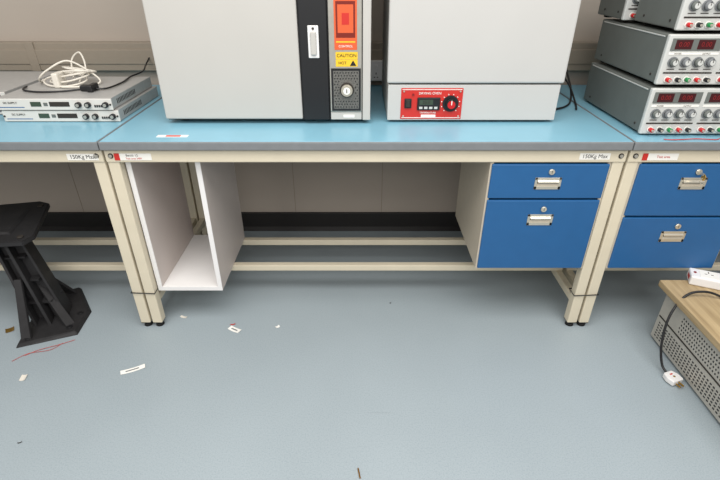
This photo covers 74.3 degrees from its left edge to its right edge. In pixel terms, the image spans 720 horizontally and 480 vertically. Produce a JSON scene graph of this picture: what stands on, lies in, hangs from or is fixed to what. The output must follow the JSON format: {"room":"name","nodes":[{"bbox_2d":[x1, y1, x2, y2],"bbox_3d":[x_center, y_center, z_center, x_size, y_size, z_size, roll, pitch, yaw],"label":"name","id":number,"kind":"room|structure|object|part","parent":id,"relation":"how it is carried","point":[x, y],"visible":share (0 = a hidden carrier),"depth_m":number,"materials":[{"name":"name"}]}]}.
{"room":"electronics workshop","nodes":[
{"label":"electronics workshop","id":0,"kind":"room"},
{"bbox_2d":[0,0,618,211],"bbox_3d":[0.000,-1.256,2.083,8.000,2.700,0.101,0,30,0],"label":"wall","id":1,"kind":"structure","parent":0,"point":[66,186],"depth_m":2.54,"materials":[{"name":"paint"}]},
{"bbox_2d":[39,212,460,230],"bbox_3d":[0.000,-0.104,2.681,8.000,0.108,0.030,0,30,0],"label":"baseboard","id":2,"kind":"structure","parent":1,"relation":"attached to","point":[53,221],"depth_m":2.69,"materials":[{"name":"black"}]},
{"bbox_2d":[0,41,599,70],"bbox_3d":[0.000,-0.862,2.225,8.000,0.127,0.053,0,30,0],"label":"cable trunking","id":3,"kind":"object","parent":1,"relation":"attached to","point":[14,55],"visible":0.29,"depth_m":2.20,"materials":[{"name":"beige plastic"}]},
{"bbox_2d":[371,60,381,80],"bbox_3d":[0.107,-0.792,2.221,0.145,0.090,0.030,0,30,0],"label":"outlet","id":4,"kind":"object","parent":3,"relation":"attached to","point":[376,65],"visible":0.39,"depth_m":2.21,"materials":[{"name":"grey plastic"}]},
{"bbox_2d":[0,231,719,479],"bbox_3d":[0.000,1.156,0.684,8.000,0.050,4.950,0,30,0],"label":"floor","id":5,"kind":"structure","parent":0,"point":[388,375],"depth_m":1.73,"materials":[{"name":"plastic"}]},
{"bbox_2d":[5,326,13,332],"bbox_3d":[-1.452,0.372,1.970,0.030,0.003,0.030,-19,35,-29],"label":"paper scrap","id":6,"kind":"object","parent":5,"relation":"on","point":[11,329],"visible":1,"depth_m":1.97,"materials":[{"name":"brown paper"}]},
{"bbox_2d":[19,374,27,380],"bbox_3d":[-1.235,0.505,1.743,0.020,0.003,0.030,-6,31,-10],"label":"paper scrap","id":7,"kind":"object","parent":5,"relation":"on","point":[22,377],"visible":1,"depth_m":1.74,"materials":[{"name":"beige paper"}]},
{"bbox_2d":[13,340,72,360],"bbox_3d":[-1.240,0.432,1.865,0.216,0.004,0.022,-16,34,-25],"label":"wire","id":8,"kind":"object","parent":5,"relation":"on","point":[72,340],"visible":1,"depth_m":1.86,"materials":[{"name":"red"}]},
{"bbox_2d":[0,201,91,347],"bbox_3d":[-1.388,0.126,1.977,0.464,0.422,0.477,0,30,0],"label":"stool","id":9,"kind":"object","parent":5,"relation":"on","point":[56,310],"visible":1,"depth_m":1.94,"materials":[{"name":"black plastic"}]},
{"bbox_2d":[0,85,201,325],"bbox_3d":[-1.784,-0.189,2.134,1.832,0.807,0.850,0,30,0],"label":"workbench","id":10,"kind":"object","parent":5,"relation":"on","point":[20,141],"visible":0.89,"depth_m":1.70,"materials":[{"name":"blue laminate"}]},
{"bbox_2d":[2,86,157,120],"bbox_3d":[-1.099,-0.551,1.910,0.427,0.042,0.410,0,30,0],"label":"supplies","id":11,"kind":"object","parent":10,"relation":"on","point":[124,110],"visible":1,"depth_m":1.75,"materials":[{"name":"metal"}]},
{"bbox_2d":[0,77,151,109],"bbox_3d":[-1.111,-0.584,1.880,0.427,0.042,0.400,0,30,0],"label":"supplies","id":12,"kind":"object","parent":11,"relation":"on","point":[112,98],"visible":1,"depth_m":1.75,"materials":[{"name":"metal"}]},
{"bbox_2d":[38,51,100,87],"bbox_3d":[-1.175,-0.675,1.881,0.277,0.114,0.152,0,30,0],"label":"cable","id":13,"kind":"object","parent":12,"relation":"on","point":[59,80],"visible":0.96,"depth_m":1.86,"materials":[{"name":"beige plastic"}]},
{"bbox_2d":[22,57,149,92],"bbox_3d":[-1.036,-0.672,1.945,0.290,0.043,0.575,21,36,31],"label":"power cable","id":14,"kind":"object","parent":12,"relation":"on","point":[94,86],"visible":1,"depth_m":1.80,"materials":[{"name":"black plastic"}]},
{"bbox_3d":[-1.556,-0.600,1.995,0.428,0.042,0.414,0,30,0],"label":"supplies","id":15,"kind":"object","parent":10,"relation":"on","visible":0},
{"bbox_2d":[0,71,56,95],"bbox_3d":[-1.561,-0.638,1.973,0.428,0.042,0.414,0,30,0],"label":"supplies","id":16,"kind":"object","parent":15,"relation":"on","point":[10,81],"visible":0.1,"depth_m":1.99,"materials":[{"name":"metal"}]},
{"bbox_2d":[120,364,144,374],"bbox_3d":[-0.850,0.484,1.778,0.085,0.003,0.022,-14,33,-22],"label":"paper scrap","id":17,"kind":"object","parent":5,"relation":"on","point":[142,365],"visible":1,"depth_m":1.78,"materials":[{"name":"white paper"}]},
{"bbox_2d":[228,325,240,332],"bbox_3d":[-0.520,0.371,1.971,0.055,0.003,0.024,15,34,24],"label":"paper scrap","id":18,"kind":"object","parent":5,"relation":"on","point":[231,327],"visible":1,"depth_m":1.97,"materials":[{"name":"white paper"}]},
{"bbox_2d":[98,85,633,325],"bbox_3d":[0.020,-0.189,2.134,1.868,0.807,0.850,0,30,0],"label":"workbench","id":19,"kind":"object","parent":5,"relation":"on","point":[573,135],"visible":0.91,"depth_m":1.67,"materials":[{"name":"blue laminate"}]},
{"bbox_2d":[156,135,188,136],"bbox_3d":[-0.637,-0.354,1.615,0.105,0.001,0.022,0,30,0],"label":"warning sticker","id":20,"kind":"object","parent":19,"relation":"on","point":[158,135],"visible":1,"depth_m":1.61,"materials":[{"name":"white paper"}]},
{"bbox_2d":[125,162,244,289],"bbox_3d":[-0.687,-0.144,1.972,0.260,0.560,0.425,0,30,0],"label":"open cabinet","id":21,"kind":"object","parent":19,"relation":"attached to","point":[181,259],"visible":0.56,"depth_m":1.95,"materials":[{"name":"white laminate"}]},
{"bbox_2d":[142,0,370,119],"bbox_3d":[-0.334,-0.909,1.762,0.742,0.813,0.584,0,30,0],"label":"oven","id":22,"kind":"object","parent":19,"relation":"on","point":[214,59],"visible":1,"depth_m":1.62,"materials":[{"name":"grey metal"}]},
{"bbox_2d":[382,0,580,119],"bbox_3d":[0.408,-0.899,1.764,0.624,0.793,0.551,0,30,0],"label":"oven","id":23,"kind":"object","parent":19,"relation":"on","point":[442,59],"visible":1,"depth_m":1.63,"materials":[{"name":"grey metal"}]},
{"bbox_2d":[455,162,611,267],"bbox_3d":[0.654,-0.187,1.920,0.414,0.435,0.460,0,30,0],"label":"drawer pedestal","id":24,"kind":"object","parent":19,"relation":"attached to","point":[508,214],"visible":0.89,"depth_m":1.73,"materials":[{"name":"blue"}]},
{"bbox_2d":[556,70,576,109],"bbox_3d":[0.825,-0.707,2.021,0.198,0.204,0.428,0,30,0],"label":"power cable","id":25,"kind":"object","parent":19,"relation":"on","point":[568,81],"visible":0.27,"depth_m":2.02,"materials":[{"name":"black plastic"}]},
{"bbox_2d":[559,85,719,325],"bbox_3d":[1.804,-0.189,2.134,1.792,0.807,0.850,0,30,0],"label":"workbench","id":26,"kind":"object","parent":5,"relation":"on","point":[647,147],"visible":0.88,"depth_m":1.68,"materials":[{"name":"blue laminate"}]},
{"bbox_2d":[584,62,719,133],"bbox_3d":[1.127,-0.539,1.778,0.355,0.157,0.501,0,30,0],"label":"supplies","id":27,"kind":"object","parent":26,"relation":"on","point":[647,107],"visible":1,"depth_m":1.60,"materials":[{"name":"grey metal"}]},
{"bbox_2d":[594,19,719,84],"bbox_3d":[1.137,-0.683,1.705,0.355,0.157,0.501,0,30,0],"label":"supplies","id":28,"kind":"object","parent":27,"relation":"on","point":[660,55],"visible":1,"depth_m":1.54,"materials":[{"name":"grey metal"}]},
{"bbox_2d":[598,0,638,20],"bbox_3d":[1.133,-0.913,1.779,0.355,0.157,0.241,0,30,0],"label":"supplies","id":29,"kind":"object","parent":28,"relation":"on","point":[625,10],"visible":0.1,"depth_m":1.75,"materials":[{"name":"grey metal"}]},
{"bbox_2d":[634,0,719,30],"bbox_3d":[1.155,-0.774,1.542,0.355,0.157,0.291,0,30,0],"label":"supplies","id":30,"kind":"object","parent":28,"relation":"on","point":[678,15],"visible":1,"depth_m":1.47,"materials":[{"name":"painted steel"},{"name":"plastic"}]},
{"bbox_2d":[605,162,719,267],"bbox_3d":[1.159,-0.177,1.905,0.414,0.435,0.497,0,30,0],"label":"drawer pedestal","id":31,"kind":"object","parent":26,"relation":"attached to","point":[670,218],"visible":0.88,"depth_m":1.73,"materials":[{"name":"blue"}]},
{"bbox_2d":[664,138,719,139],"bbox_3d":[1.105,-0.334,1.577,0.192,0.003,0.014,-1,30,-2],"label":"wire","id":32,"kind":"object","parent":26,"relation":"on","point":[691,138],"visible":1,"depth_m":1.58,"materials":[{"name":"red"}]},
{"bbox_2d":[651,295,719,422],"bbox_3d":[1.398,0.475,1.566,0.444,0.235,0.720,0,30,0],"label":"perforated metal cabinet","id":33,"kind":"object","parent":5,"relation":"on","point":[695,357],"visible":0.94,"depth_m":1.69,"materials":[{"name":"grey metal"}]},
{"bbox_2d":[658,268,719,351],"bbox_3d":[1.407,0.333,1.508,0.505,0.068,0.802,0,30,0],"label":"wooden board","id":34,"kind":"object","parent":33,"relation":"on","point":[703,309],"depth_m":1.73,"materials":[{"name":"brown wood"}]},
{"bbox_3d":[1.428,0.173,1.754,0.370,0.040,0.070,13,33,21],"label":"power strip","id":35,"kind":"part","parent":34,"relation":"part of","materials":[{"name":"white plastic"}]},
{"bbox_2d":[660,291,719,387],"bbox_3d":[1.261,0.332,1.746,0.372,0.291,0.169,-14,33,-22],"label":"lead","id":36,"kind":"object","parent":5,"relation":"on","point":[670,377],"visible":1,"depth_m":1.73,"materials":[{"name":"plastic"},{"name":"rubber"},{"name":"brass"}]}
]}

